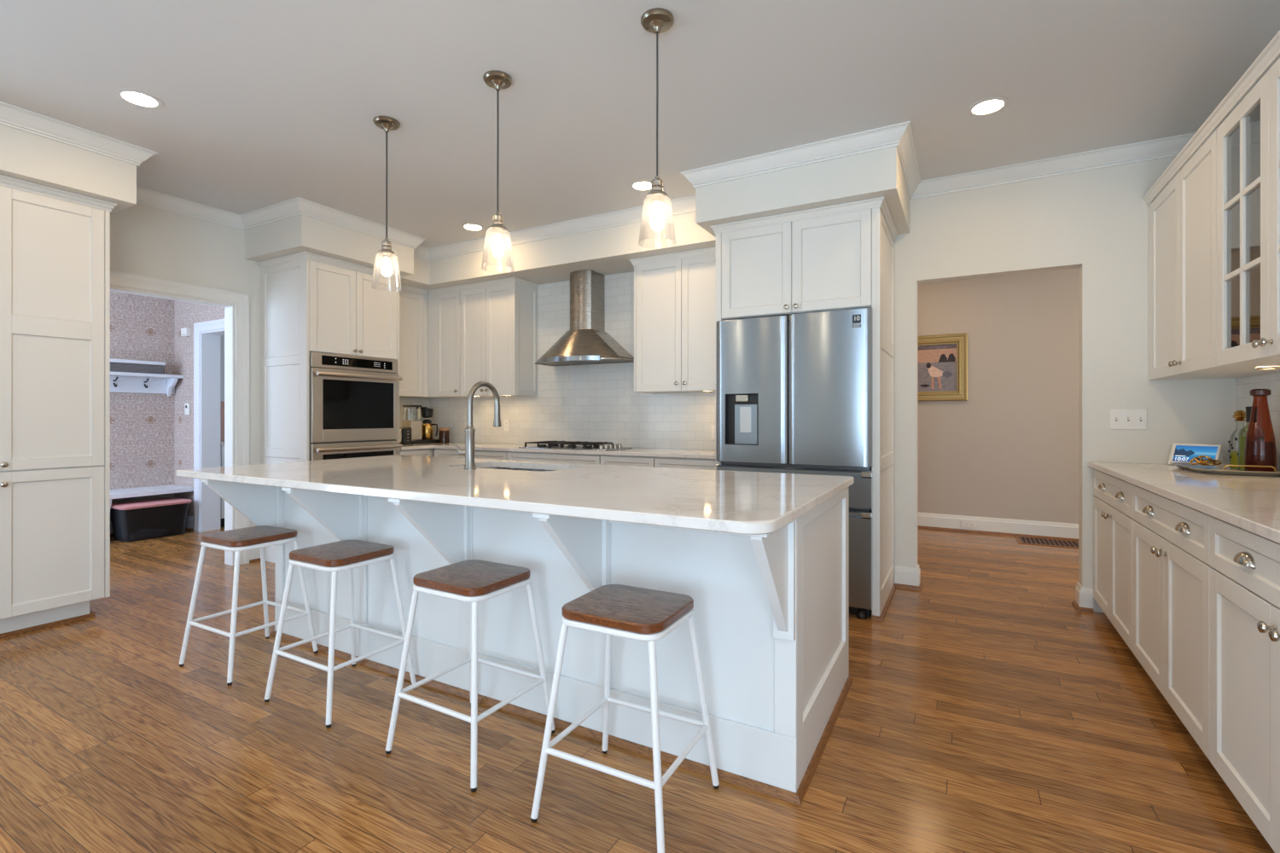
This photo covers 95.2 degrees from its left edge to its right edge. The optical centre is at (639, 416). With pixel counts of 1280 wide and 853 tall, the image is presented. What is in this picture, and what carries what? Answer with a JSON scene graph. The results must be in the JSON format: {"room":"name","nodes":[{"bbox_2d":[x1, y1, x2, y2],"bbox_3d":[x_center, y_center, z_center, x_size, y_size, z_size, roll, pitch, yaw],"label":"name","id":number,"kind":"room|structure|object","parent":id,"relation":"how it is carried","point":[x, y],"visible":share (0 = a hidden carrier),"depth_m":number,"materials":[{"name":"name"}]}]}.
{"room":"kitchen","nodes":[
{"label":"kitchen","id":0,"kind":"room"},
{"bbox_2d":[0,124,136,214],"bbox_3d":[-3.633,-1.433,3.170,0.750,0.323,1.177,0,0,29],"label":"soffit","id":1,"kind":"structure","parent":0,"point":[26,156],"depth_m":3.23,"materials":[{"name":"paint"}]},
{"bbox_2d":[110,290,224,521],"bbox_3d":[-5.324,-0.203,5.872,0.130,2.785,5.700,0,0,29],"label":"wall","id":2,"kind":"structure","parent":0,"point":[142,328],"depth_m":6.06,"materials":[{"name":"paper"}]},
{"bbox_2d":[110,521,113,533],"bbox_3d":[-5.809,1.120,4.866,0.018,0.140,3.270,0,0,29],"label":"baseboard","id":3,"kind":"structure","parent":2,"relation":"attached to","point":[111,526],"depth_m":5.82,"materials":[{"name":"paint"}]},
{"bbox_2d":[110,371,184,396],"bbox_3d":[-5.527,-0.323,5.166,0.219,0.224,2.469,0,0,29],"label":"wall shelf","id":4,"kind":"object","parent":2,"relation":"attached to","point":[119,381],"visible":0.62,"depth_m":6.01,"materials":[{"name":"paint"}]},
{"bbox_2d":[110,358,165,374],"bbox_3d":[-5.170,-0.499,5.798,0.206,0.126,0.696,0,0,29],"label":"storage basket","id":5,"kind":"object","parent":4,"relation":"on","point":[116,365],"visible":0.48,"depth_m":5.85,"materials":[{"name":"grey wicker"}]},
{"bbox_2d":[174,300,224,517],"bbox_3d":[-4.003,-0.203,5.831,2.240,2.785,0.170,0,0,29],"label":"wall","id":6,"kind":"structure","parent":0,"point":[186,314],"depth_m":6.19,"materials":[{"name":"paper"}]},
{"bbox_2d":[180,327,191,337],"bbox_3d":[-4.766,-0.882,6.130,0.115,0.085,0.047,0,0,29],"label":"door chime","id":7,"kind":"object","parent":6,"relation":"attached to","point":[185,332],"visible":1,"depth_m":6.11,"materials":[{"name":"white plastic"}]},
{"bbox_2d":[184,403,191,414],"bbox_3d":[-4.750,-0.075,6.133,0.080,0.120,0.026,0,0,29],"label":"thermostat","id":8,"kind":"object","parent":6,"relation":"attached to","point":[187,406],"visible":1,"depth_m":6.12,"materials":[{"name":"white plastic"}]},
{"bbox_2d":[185,516,193,529],"bbox_3d":[-4.824,1.120,6.179,0.467,0.140,0.018,0,0,29],"label":"baseboard","id":9,"kind":"structure","parent":6,"relation":"attached to","point":[189,522],"depth_m":6.10,"materials":[{"name":"paint"}]},
{"bbox_2d":[185,527,193,531],"bbox_3d":[-4.832,1.179,6.163,0.467,0.022,0.018,0,0,29],"label":"trim","id":10,"kind":"structure","parent":6,"relation":"attached to","point":[186,528],"depth_m":6.08,"materials":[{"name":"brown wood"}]},
{"bbox_2d":[193,318,224,531],"bbox_3d":[-4.157,0.113,5.806,1.055,2.155,0.024,0,0,29],"label":"trim","id":11,"kind":"structure","parent":6,"relation":"attached to","point":[214,324],"depth_m":6.03,"materials":[{"name":"paint"}]},
{"bbox_2d":[200,328,224,531],"bbox_3d":[-4.111,0.161,5.889,0.863,2.059,0.176,0,0,29],"label":"door","id":12,"kind":"structure","parent":6,"relation":"attached to","point":[210,340],"depth_m":6.08,"materials":[{"name":"paint"}]},
{"bbox_2d":[110,202,419,527],"bbox_3d":[-4.198,-0.203,3.048,0.120,2.785,7.655,0,0,29],"label":"wall","id":13,"kind":"structure","parent":0,"point":[146,241],"depth_m":4.41,"materials":[{"name":"paint"}]},
{"bbox_2d":[110,285,234,565],"bbox_3d":[-3.506,0.148,4.295,0.120,2.084,0.908,0,0,29],"label":"trim","id":14,"kind":"structure","parent":13,"relation":"attached to","point":[229,308],"depth_m":4.66,"materials":[{"name":"paint"}]},
{"bbox_2d":[110,270,249,564],"bbox_3d":[-3.443,0.100,4.261,0.024,2.180,1.098,0,0,29],"label":"trim","id":15,"kind":"structure","parent":13,"relation":"attached to","point":[241,300],"depth_m":4.66,"materials":[{"name":"paint"}]},
{"bbox_2d":[249,548,260,560],"bbox_3d":[-3.156,1.120,4.783,0.018,0.140,0.092,0,0,29],"label":"baseboard","id":16,"kind":"structure","parent":13,"relation":"attached to","point":[253,554],"depth_m":4.78,"materials":[{"name":"paint"}]},
{"bbox_2d":[249,558,260,563],"bbox_3d":[-3.140,1.179,4.774,0.018,0.022,0.092,0,0,29],"label":"trim","id":17,"kind":"structure","parent":13,"relation":"attached to","point":[258,559],"depth_m":4.76,"materials":[{"name":"brown wood"}]},
{"bbox_2d":[399,397,430,427],"bbox_3d":[-2.505,0.041,5.965,0.008,0.469,0.895,0,0,29],"label":"tiled wall","id":18,"kind":"structure","parent":13,"relation":"attached to","point":[410,411],"depth_m":6.12,"materials":[{"name":"white tile"}]},
{"bbox_2d":[399,283,444,398],"bbox_3d":[-2.342,-0.733,5.874,0.381,1.074,0.893,0,0,29],"label":"upper cabinet","id":19,"kind":"object","parent":13,"relation":"attached to","point":[413,300],"visible":0.38,"depth_m":5.76,"materials":[{"name":"paint"}]},
{"bbox_2d":[244,146,909,294],"bbox_3d":[-0.662,-1.433,4.391,4.760,0.323,1.875,0,0,29],"label":"soffit","id":20,"kind":"structure","parent":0,"point":[607,251],"depth_m":4.47,"materials":[{"name":"paint"}]},
{"bbox_2d":[0,526,1274,852],"bbox_3d":[-1.050,1.220,2.744,10.900,0.060,10.420,0,0,29],"label":"floor","id":21,"kind":"structure","parent":0,"point":[985,712],"depth_m":2.09,"materials":[{"name":"brown wood"}]},
{"bbox_2d":[0,174,116,638],"bbox_3d":[-3.643,-0.040,3.233,0.669,2.460,0.956,0,0,29],"label":"pantry cabinet","id":22,"kind":"object","parent":21,"relation":"on","point":[55,243],"visible":1,"depth_m":3.27,"materials":[{"name":"paint"}]},
{"bbox_2d":[110,497,191,542],"bbox_3d":[-4.834,1.017,5.766,0.382,0.344,0.572,0,0,29],"label":"storage bin","id":23,"kind":"object","parent":21,"relation":"on","point":[138,520],"visible":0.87,"depth_m":5.64,"materials":[{"name":"black plastic"}]},
{"bbox_2d":[110,484,193,509],"bbox_3d":[-5.450,0.963,5.067,0.449,0.455,2.569,0,0,29],"label":"bench","id":24,"kind":"object","parent":21,"relation":"on","point":[150,491],"visible":0.32,"depth_m":5.82,"materials":[{"name":"paint"}]},
{"bbox_2d":[220,440,224,527],"bbox_3d":[-4.202,0.733,7.168,0.592,0.914,1.945,0,0,29],"label":"base cabinet","id":25,"kind":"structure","parent":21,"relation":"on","point":[222,442],"depth_m":6.21,"materials":[{"name":"paint"}]},
{"bbox_2d":[179,525,318,686],"bbox_3d":[-1.907,0.880,2.859,0.436,0.620,0.416,0,0,28],"label":"bar stool","id":26,"kind":"object","parent":21,"relation":"on","point":[259,537],"visible":0.99,"depth_m":2.79,"materials":[{"name":"white metal"}]},
{"bbox_2d":[257,250,403,563],"bbox_3d":[-2.639,-0.040,5.039,0.671,2.460,0.902,0,0,29],"label":"tall cabinet","id":27,"kind":"object","parent":21,"relation":"on","point":[310,302],"visible":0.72,"depth_m":4.73,"materials":[{"name":"paint"}]},
{"bbox_2d":[310,351,402,460],"bbox_3d":[-2.592,0.223,5.013,0.681,1.454,0.794,0,0,29],"label":"wall oven","id":28,"kind":"object","parent":27,"relation":"in","point":[355,399],"visible":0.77,"depth_m":4.83,"materials":[{"name":"metal"}]},
{"bbox_2d":[264,540,416,727],"bbox_3d":[-1.278,0.880,2.510,0.436,0.620,0.416,0,0,29],"label":"bar stool","id":29,"kind":"object","parent":21,"relation":"on","point":[334,557],"visible":0.97,"depth_m":2.44,"materials":[{"name":"white metal"}]},
{"bbox_2d":[399,448,435,456],"bbox_3d":[-2.213,0.748,5.807,0.671,0.884,0.902,0,0,29],"label":"base cabinet","id":30,"kind":"object","parent":21,"relation":"on","point":[422,452],"visible":0.12,"depth_m":5.46,"materials":[{"name":"paint"}]},
{"bbox_2d":[399,442,715,459],"bbox_3d":[-0.917,0.291,5.083,3.624,0.030,0.893,0,0,29],"label":"countertop","id":31,"kind":"structure","parent":30,"relation":"on","point":[698,454],"depth_m":4.79,"materials":[{"name":"white stone"}]},
{"bbox_2d":[399,427,411,444],"bbox_3d":[-2.384,0.193,5.718,0.220,0.165,0.185,0,0,29],"label":"toaster","id":32,"kind":"object","parent":31,"relation":"on","point":[404,433],"visible":0.48,"depth_m":5.68,"materials":[{"name":"silver metal"}]},
{"bbox_2d":[402,405,438,444],"bbox_3d":[-2.235,0.082,5.976,0.190,0.388,0.360,0,0,29],"label":"coffee maker","id":33,"kind":"object","parent":31,"relation":"on","point":[416,425],"visible":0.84,"depth_m":5.89,"materials":[{"name":"silver plastic"}]},
{"bbox_2d":[420,407,433,418],"bbox_3d":[-2.205,-0.034,6.051,0.124,0.100,0.124,0,0,29],"label":"basket","id":34,"kind":"object","parent":33,"relation":"on","point":[426,412],"depth_m":6.00,"materials":[{"name":"black plastic"}]},
{"bbox_2d":[421,419,438,439],"bbox_3d":[-2.179,0.137,6.036,0.177,0.206,0.116,0,0,29],"label":"coffee carafe","id":35,"kind":"object","parent":33,"relation":"on","point":[427,427],"visible":0.97,"depth_m":6.01,"materials":[{"name":"gold metal"}]},
{"bbox_2d":[438,428,449,442],"bbox_3d":[-2.030,0.199,6.057,0.106,0.154,0.106,0,0,29],"label":"storage jar","id":36,"kind":"object","parent":31,"relation":"on","point":[444,433],"visible":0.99,"depth_m":6.01,"materials":[{"name":"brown glass"}]},
{"bbox_2d":[518,441,632,451],"bbox_3d":[-0.562,0.250,5.056,0.910,0.052,0.425,0,0,29],"label":"gas cooktop","id":37,"kind":"object","parent":31,"relation":"in","point":[587,445],"visible":1,"depth_m":4.97,"materials":[{"name":"metal"}]},
{"bbox_2d":[518,445,632,451],"bbox_3d":[-0.562,0.272,5.056,0.910,0.008,0.425,0,0,29],"label":"grate","id":38,"kind":"object","parent":37,"relation":"on","point":[604,448],"depth_m":4.90,"materials":[{"name":"metal"}]},
{"bbox_2d":[385,559,555,792],"bbox_3d":[-0.609,0.880,2.131,0.436,0.620,0.416,0,0,30],"label":"bar stool","id":39,"kind":"object","parent":21,"relation":"on","point":[473,582],"visible":0.98,"depth_m":2.06,"materials":[{"name":"white metal"}]},
{"bbox_2d":[434,448,508,459],"bbox_3d":[-1.448,0.748,5.575,0.911,0.884,0.566,0,0,29],"label":"base cabinet","id":40,"kind":"object","parent":21,"relation":"on","point":[493,455],"visible":0.07,"depth_m":5.30,"materials":[{"name":"paint"}]},
{"bbox_2d":[200,479,852,806],"bbox_3d":[-0.610,0.748,2.749,2.861,0.884,1.296,0,0,29],"label":"kitchen island","id":41,"kind":"object","parent":21,"relation":"on","point":[770,614],"visible":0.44,"depth_m":2.18,"materials":[{"name":"paint"}]},
{"bbox_2d":[176,454,854,535],"bbox_3d":[-0.700,0.289,2.809,3.080,0.033,1.338,0,0,29],"label":"island countertop","id":42,"kind":"structure","parent":41,"relation":"on","point":[719,501],"depth_m":2.29,"materials":[{"name":"white stone"}]},
{"bbox_2d":[453,381,501,470],"bbox_3d":[-0.858,0.043,3.108,0.130,0.460,0.256,0,0,29],"label":"faucet","id":43,"kind":"object","parent":42,"relation":"on","point":[468,452],"visible":1,"depth_m":3.00,"materials":[{"name":"silver metal"}]},
{"bbox_2d":[482,466,555,471],"bbox_3d":[-0.678,0.404,3.208,0.736,0.193,0.416,0,0,29],"label":"sink","id":44,"kind":"object","parent":42,"relation":"in","point":[494,468],"visible":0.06,"depth_m":3.44,"materials":[{"name":"metal"}]},
{"bbox_2d":[506,451,601,465],"bbox_3d":[-0.623,0.748,5.117,0.970,0.884,0.566,0,0,29],"label":"base cabinet","id":45,"kind":"object","parent":21,"relation":"on","point":[512,456],"visible":0.06,"depth_m":4.89,"materials":[{"name":"paint"}]},
{"bbox_2d":[530,584,719,852],"bbox_3d":[-0.034,0.880,1.794,0.436,0.620,0.416,0,0,28],"label":"bar stool","id":46,"kind":"object","parent":21,"relation":"on","point":[641,614],"visible":1,"depth_m":1.72,"materials":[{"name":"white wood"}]},
{"bbox_2d":[600,454,655,467],"bbox_3d":[0.015,0.748,4.762,0.485,0.884,0.566,0,0,29],"label":"base cabinet","id":47,"kind":"object","parent":21,"relation":"on","point":[605,460],"visible":0.13,"depth_m":4.54,"materials":[{"name":"paint"}]},
{"bbox_2d":[654,457,715,470],"bbox_3d":[0.490,0.748,4.499,0.595,0.884,0.566,0,0,29],"label":"base cabinet","id":48,"kind":"object","parent":21,"relation":"on","point":[691,463],"visible":0.14,"depth_m":4.30,"materials":[{"name":"paint"}]},
{"bbox_2d":[715,308,872,619],"bbox_3d":[1.109,0.279,3.959,0.963,1.822,0.801,0,0,29],"label":"refrigerator","id":49,"kind":"object","parent":21,"relation":"on","point":[794,392],"visible":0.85,"depth_m":3.55,"materials":[{"name":"metal"}]},
{"bbox_2d":[709,196,898,622],"bbox_3d":[1.137,-0.040,3.990,1.077,2.460,0.826,0,0,29],"label":"tall cabinet","id":50,"kind":"object","parent":21,"relation":"on","point":[840,256],"visible":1,"depth_m":3.64,"materials":[{"name":"paint"}]},
{"bbox_2d":[1015,535,1078,548],"bbox_3d":[3.854,1.187,5.501,0.520,0.006,0.360,0,0,29],"label":"floor vent","id":51,"kind":"object","parent":21,"relation":"in","point":[1026,540],"visible":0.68,"depth_m":5.50,"materials":[{"name":"brown wood"}]},
{"bbox_2d":[1093,469,1134,651],"bbox_3d":[2.795,0.748,2.992,0.676,0.884,0.955,0,0,29],"label":"base cabinet","id":52,"kind":"object","parent":21,"relation":"on","point":[1113,519],"visible":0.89,"depth_m":3.08,"materials":[{"name":"paint"}]},
{"bbox_2d":[1132,485,1213,760],"bbox_3d":[2.326,0.748,2.147,0.676,0.884,0.975,0,0,29],"label":"base cabinet","id":53,"kind":"object","parent":21,"relation":"on","point":[1171,539],"visible":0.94,"depth_m":2.19,"materials":[{"name":"paint"}]},
{"bbox_2d":[1210,517,1279,852],"bbox_3d":[1.852,0.748,1.294,0.676,0.884,0.975,0,0,29],"label":"base cabinet","id":54,"kind":"object","parent":21,"relation":"on","point":[1245,573],"visible":0.97,"depth_m":1.63,"materials":[{"name":"paint"}]},
{"bbox_3d":[1.378,0.748,0.440,0.676,0.884,0.975,0,0,29],"label":"base cabinet","id":55,"kind":"object","parent":21,"relation":"on","visible":0},
{"bbox_2d":[1088,461,1279,543],"bbox_3d":[2.078,0.291,1.702,0.661,0.030,3.914,0,0,29],"label":"countertop","id":56,"kind":"structure","parent":55,"relation":"on","point":[1250,503],"depth_m":2.16,"materials":[{"name":"white stone"}]},
{"bbox_2d":[1168,443,1222,465],"bbox_3d":[3.086,0.215,3.248,0.084,0.122,0.208,0,0,-27],"label":"smart display","id":57,"kind":"object","parent":56,"relation":"on","point":[1179,452],"visible":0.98,"depth_m":3.25,"materials":[{"name":"white plastic"}]},
{"bbox_2d":[1169,462,1279,477],"bbox_3d":[2.931,0.251,2.916,0.344,0.050,0.544,0,0,29],"label":"serving tray","id":58,"kind":"object","parent":56,"relation":"on","point":[1223,468],"visible":0.83,"depth_m":2.77,"materials":[{"name":"silver metal"}]},
{"bbox_2d":[1189,455,1221,465],"bbox_3d":[2.954,0.233,3.045,0.117,0.054,0.115,0,0,29],"label":"knot","id":59,"kind":"object","parent":58,"relation":"on","point":[1209,461],"visible":1,"depth_m":3.04,"materials":[{"name":"gold metal"}]},
{"bbox_2d":[1227,410,1246,469],"bbox_3d":[3.065,0.119,2.982,0.087,0.302,0.087,0,0,29],"label":"bottle","id":60,"kind":"object","parent":58,"relation":"on","point":[1240,416],"visible":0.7,"depth_m":2.98,"materials":[{"name":"clear glass"}]},
{"bbox_2d":[1238,406,1251,471],"bbox_3d":[3.009,0.111,2.873,0.090,0.318,0.096,0,0,29],"label":"bottle","id":61,"kind":"object","parent":58,"relation":"on","point":[1242,439],"visible":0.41,"depth_m":2.88,"materials":[{"name":"green glass"}]},
{"bbox_2d":[1244,389,1276,471],"bbox_3d":[2.946,0.069,2.774,0.106,0.401,0.106,0,0,29],"label":"bottle","id":62,"kind":"object","parent":58,"relation":"on","point":[1259,450],"visible":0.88,"depth_m":2.75,"materials":[{"name":"red glass"}]},
{"bbox_2d":[0,0,1279,248],"bbox_3d":[-1.050,-1.645,2.744,10.900,0.100,10.420,0,0,29],"label":"ceiling","id":63,"kind":"structure","parent":0,"point":[267,102],"depth_m":2.81,"materials":[{"name":"paint"}]},
{"bbox_2d":[113,87,164,109],"bbox_3d":[-2.512,-1.592,2.933,0.194,0.004,0.194,0,0,29],"label":"recessed light","id":64,"kind":"object","parent":63,"relation":"in","point":[135,97],"visible":1,"depth_m":2.92,"materials":[{"name":"paint"}]},
{"bbox_2d":[372,116,400,276],"bbox_3d":[-1.372,-1.144,3.163,0.154,0.900,0.154,0,0,29],"label":"pendant light","id":65,"kind":"object","parent":63,"relation":"hanging from","point":[386,123],"visible":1,"depth_m":3.15,"materials":[{"name":"silver"}]},
{"bbox_2d":[378,238,395,255],"bbox_3d":[-1.372,-0.921,3.163,0.086,0.090,0.086,0,0,29],"label":"socket","id":66,"kind":"object","parent":65,"relation":"attached to","point":[386,250],"depth_m":3.14,"materials":[{"name":"silver metal"}]},
{"bbox_2d":[460,223,484,231],"bbox_3d":[-1.408,-1.592,4.922,0.194,0.004,0.194,0,0,29],"label":"recessed light","id":67,"kind":"object","parent":63,"relation":"in","point":[473,227],"visible":1,"depth_m":4.92,"materials":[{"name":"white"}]},
{"bbox_2d":[482,69,511,255],"bbox_3d":[-0.671,-1.144,2.757,0.154,0.900,0.154,0,0,29],"label":"pendant light","id":68,"kind":"object","parent":63,"relation":"hanging from","point":[498,80],"visible":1,"depth_m":2.74,"materials":[{"name":"silver"}]},
{"bbox_2d":[488,211,506,232],"bbox_3d":[-0.671,-0.921,2.757,0.086,0.090,0.086,0,0,29],"label":"socket","id":69,"kind":"object","parent":68,"relation":"attached to","point":[497,226],"depth_m":2.74,"materials":[{"name":"silver metal"}]},
{"bbox_2d":[628,180,651,191],"bbox_3d":[0.022,-1.592,4.037,0.194,0.004,0.194,0,0,29],"label":"recessed light","id":70,"kind":"object","parent":63,"relation":"in","point":[640,185],"visible":0.74,"depth_m":4.03,"materials":[{"name":"white plastic"}]},
{"bbox_2d":[640,7,674,227],"bbox_3d":[0.070,-1.144,2.346,0.154,0.900,0.154,0,0,29],"label":"pendant light","id":71,"kind":"object","parent":63,"relation":"hanging from","point":[657,20],"visible":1,"depth_m":2.33,"materials":[{"name":"silver metal"}]},
{"bbox_2d":[646,175,668,201],"bbox_3d":[0.070,-0.921,2.346,0.086,0.090,0.086,0,0,29],"label":"socket","id":72,"kind":"object","parent":71,"relation":"attached to","point":[657,194],"depth_m":2.32,"materials":[{"name":"silver metal"}]},
{"bbox_2d":[965,96,1010,116],"bbox_3d":[1.792,-1.592,3.009,0.194,0.004,0.194,0,0,29],"label":"recessed light","id":73,"kind":"object","parent":63,"relation":"in","point":[991,106],"visible":1,"depth_m":3.00,"materials":[{"name":"white plastic"}]},
{"bbox_2d":[444,152,1236,612],"bbox_3d":[0.548,-0.203,4.860,6.660,2.785,0.120,0,0,29],"label":"wall","id":74,"kind":"structure","parent":0,"point":[1094,222],"depth_m":3.58,"materials":[{"name":"paint"}]},
{"bbox_2d":[427,285,483,397],"bbox_3d":[-1.878,-0.733,5.923,0.447,1.074,0.358,0,0,29],"label":"upper cabinet","id":75,"kind":"object","parent":74,"relation":"attached to","point":[443,303],"visible":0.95,"depth_m":5.81,"materials":[{"name":"paint"}]},
{"bbox_2d":[458,276,539,397],"bbox_3d":[-1.367,-0.733,5.639,0.717,1.074,0.358,0,0,29],"label":"upper cabinet","id":76,"kind":"object","parent":74,"relation":"attached to","point":[498,318],"visible":0.98,"depth_m":5.51,"materials":[{"name":"paint"}]},
{"bbox_2d":[430,271,715,450],"bbox_3d":[-0.697,-0.497,5.478,3.624,1.545,0.008,0,0,29],"label":"tiled wall","id":77,"kind":"structure","parent":74,"relation":"attached to","point":[590,403],"depth_m":5.34,"materials":[{"name":"white tile"}]},
{"bbox_2d":[504,419,509,431],"bbox_3d":[-1.328,0.092,5.818,0.070,0.115,0.009,0,0,29],"label":"wall outlet","id":78,"kind":"object","parent":77,"relation":"attached to","point":[506,421],"visible":1,"depth_m":5.81,"materials":[{"name":"white plastic"}]},
{"bbox_2d":[535,270,634,366],"bbox_3d":[-0.539,-0.866,5.096,0.910,0.808,0.502,0,0,29],"label":"range hood","id":79,"kind":"object","parent":77,"relation":"attached to","point":[586,342],"visible":0.98,"depth_m":5.07,"materials":[{"name":"metal"}]},
{"bbox_2d":[711,425,715,439],"bbox_3d":[0.613,0.133,4.740,0.070,0.115,0.009,0,0,29],"label":"wall outlet","id":80,"kind":"object","parent":77,"relation":"attached to","point":[712,427],"visible":0.43,"depth_m":4.75,"materials":[{"name":"white plastic"}]},
{"bbox_2d":[0,101,1217,261],"bbox_3d":[-1.339,-1.550,1.461,6.420,0.090,7.655,0,0,29],"label":"trim","id":81,"kind":"structure","parent":74,"relation":"attached to","point":[900,136],"depth_m":3.71,"materials":[{"name":"paint"}]},
{"bbox_2d":[629,246,715,393],"bbox_3d":[0.398,-0.733,4.660,0.914,1.074,0.358,0,0,29],"label":"upper cabinet","id":82,"kind":"object","parent":74,"relation":"attached to","point":[674,293],"visible":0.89,"depth_m":4.57,"materials":[{"name":"paint"}]},
{"bbox_2d":[894,564,920,586],"bbox_3d":[1.881,1.120,4.109,0.157,0.140,0.138,0,0,29],"label":"baseboard","id":83,"kind":"structure","parent":74,"relation":"attached to","point":[909,576],"depth_m":4.05,"materials":[{"name":"paint"}]},
{"bbox_2d":[894,581,923,590],"bbox_3d":[1.885,1.179,4.097,0.175,0.022,0.156,0,0,29],"label":"trim","id":84,"kind":"structure","parent":74,"relation":"attached to","point":[898,585],"depth_m":4.03,"materials":[{"name":"brown wood"}]},
{"bbox_2d":[1071,600,1093,613],"bbox_3d":[2.743,1.179,3.621,0.086,0.022,0.156,0,0,29],"label":"trim","id":85,"kind":"structure","parent":74,"relation":"attached to","point":[1075,605],"depth_m":3.56,"materials":[{"name":"brown wood"}]},
{"bbox_2d":[1075,582,1093,608],"bbox_3d":[2.755,1.120,3.624,0.068,0.140,0.138,0,0,29],"label":"baseboard","id":86,"kind":"structure","parent":74,"relation":"attached to","point":[1084,596],"depth_m":3.57,"materials":[{"name":"paint"}]},
{"bbox_2d":[1110,409,1146,430],"bbox_3d":[2.904,0.018,3.472,0.172,0.120,0.019,0,0,29],"label":"light switch","id":87,"kind":"object","parent":74,"relation":"attached to","point":[1120,419],"visible":1,"depth_m":3.48,"materials":[{"name":"white plastic"}]},
{"bbox_2d":[917,267,1078,523],"bbox_3d":[3.689,-0.203,5.924,5.500,2.785,0.120,0,0,29],"label":"wall","id":88,"kind":"structure","parent":0,"point":[1010,450],"depth_m":5.86,"materials":[{"name":"paint"}]},
{"bbox_2d":[917,333,967,401],"bbox_3d":[3.087,-0.508,6.167,0.652,0.692,0.038,0,0,29],"label":"framed painting","id":89,"kind":"object","parent":88,"relation":"attached to","point":[942,359],"visible":0.87,"depth_m":6.12,"materials":[{"name":"gold metal"}]},
{"bbox_2d":[961,519,975,528],"bbox_3d":[3.375,1.105,6.002,0.125,0.080,0.009,0,0,29],"label":"wall outlet","id":90,"kind":"object","parent":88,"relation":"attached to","point":[965,523],"visible":1,"depth_m":6.00,"materials":[{"name":"white plastic"}]},
{"bbox_2d":[917,512,1078,539],"bbox_3d":[3.656,1.109,5.864,5.260,0.161,0.018,0,0,29],"label":"baseboard","id":91,"kind":"structure","parent":88,"relation":"attached to","point":[995,525],"depth_m":5.86,"materials":[{"name":"paint"}]},
{"bbox_2d":[917,525,1078,541],"bbox_3d":[3.647,1.179,5.848,5.260,0.022,0.018,0,0,29],"label":"trim","id":92,"kind":"structure","parent":88,"relation":"attached to","point":[918,526],"depth_m":5.88,"materials":[{"name":"brown wood"}]},
{"bbox_3d":[1.520,-0.203,-0.126,0.120,2.785,7.655,0,0,29],"label":"wall","id":93,"kind":"structure","parent":0,"visible":0},
{"bbox_2d":[1235,372,1279,469],"bbox_3d":[2.386,0.032,1.566,0.008,0.486,3.854,0,0,29],"label":"tiled wall","id":94,"kind":"structure","parent":93,"relation":"attached to","point":[1271,381],"depth_m":2.94,"materials":[{"name":"white tile"}]},
{"bbox_2d":[1142,117,1279,380],"bbox_3d":[2.884,-0.750,2.885,0.416,1.076,1.063,0,0,29],"label":"wall cabinet","id":95,"kind":"object","parent":94,"relation":"attached to","point":[1182,219],"visible":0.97,"depth_m":2.89,"materials":[{"name":"paint"}]},
{"bbox_2d":[1256,366,1279,370],"bbox_3d":[2.696,-0.207,2.507,0.072,0.010,0.072,0,0,29],"label":"puck light","id":96,"kind":"object","parent":95,"relation":"attached to","point":[1272,367],"visible":1,"depth_m":2.49,"materials":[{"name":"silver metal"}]},
{"bbox_2d":[1208,29,1279,366],"bbox_3d":[2.388,-0.750,1.991,0.416,1.076,0.980,0,0,29],"label":"wall cabinet","id":97,"kind":"object","parent":94,"relation":"attached to","point":[1248,139],"visible":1,"depth_m":2.23,"materials":[{"name":"paint"}]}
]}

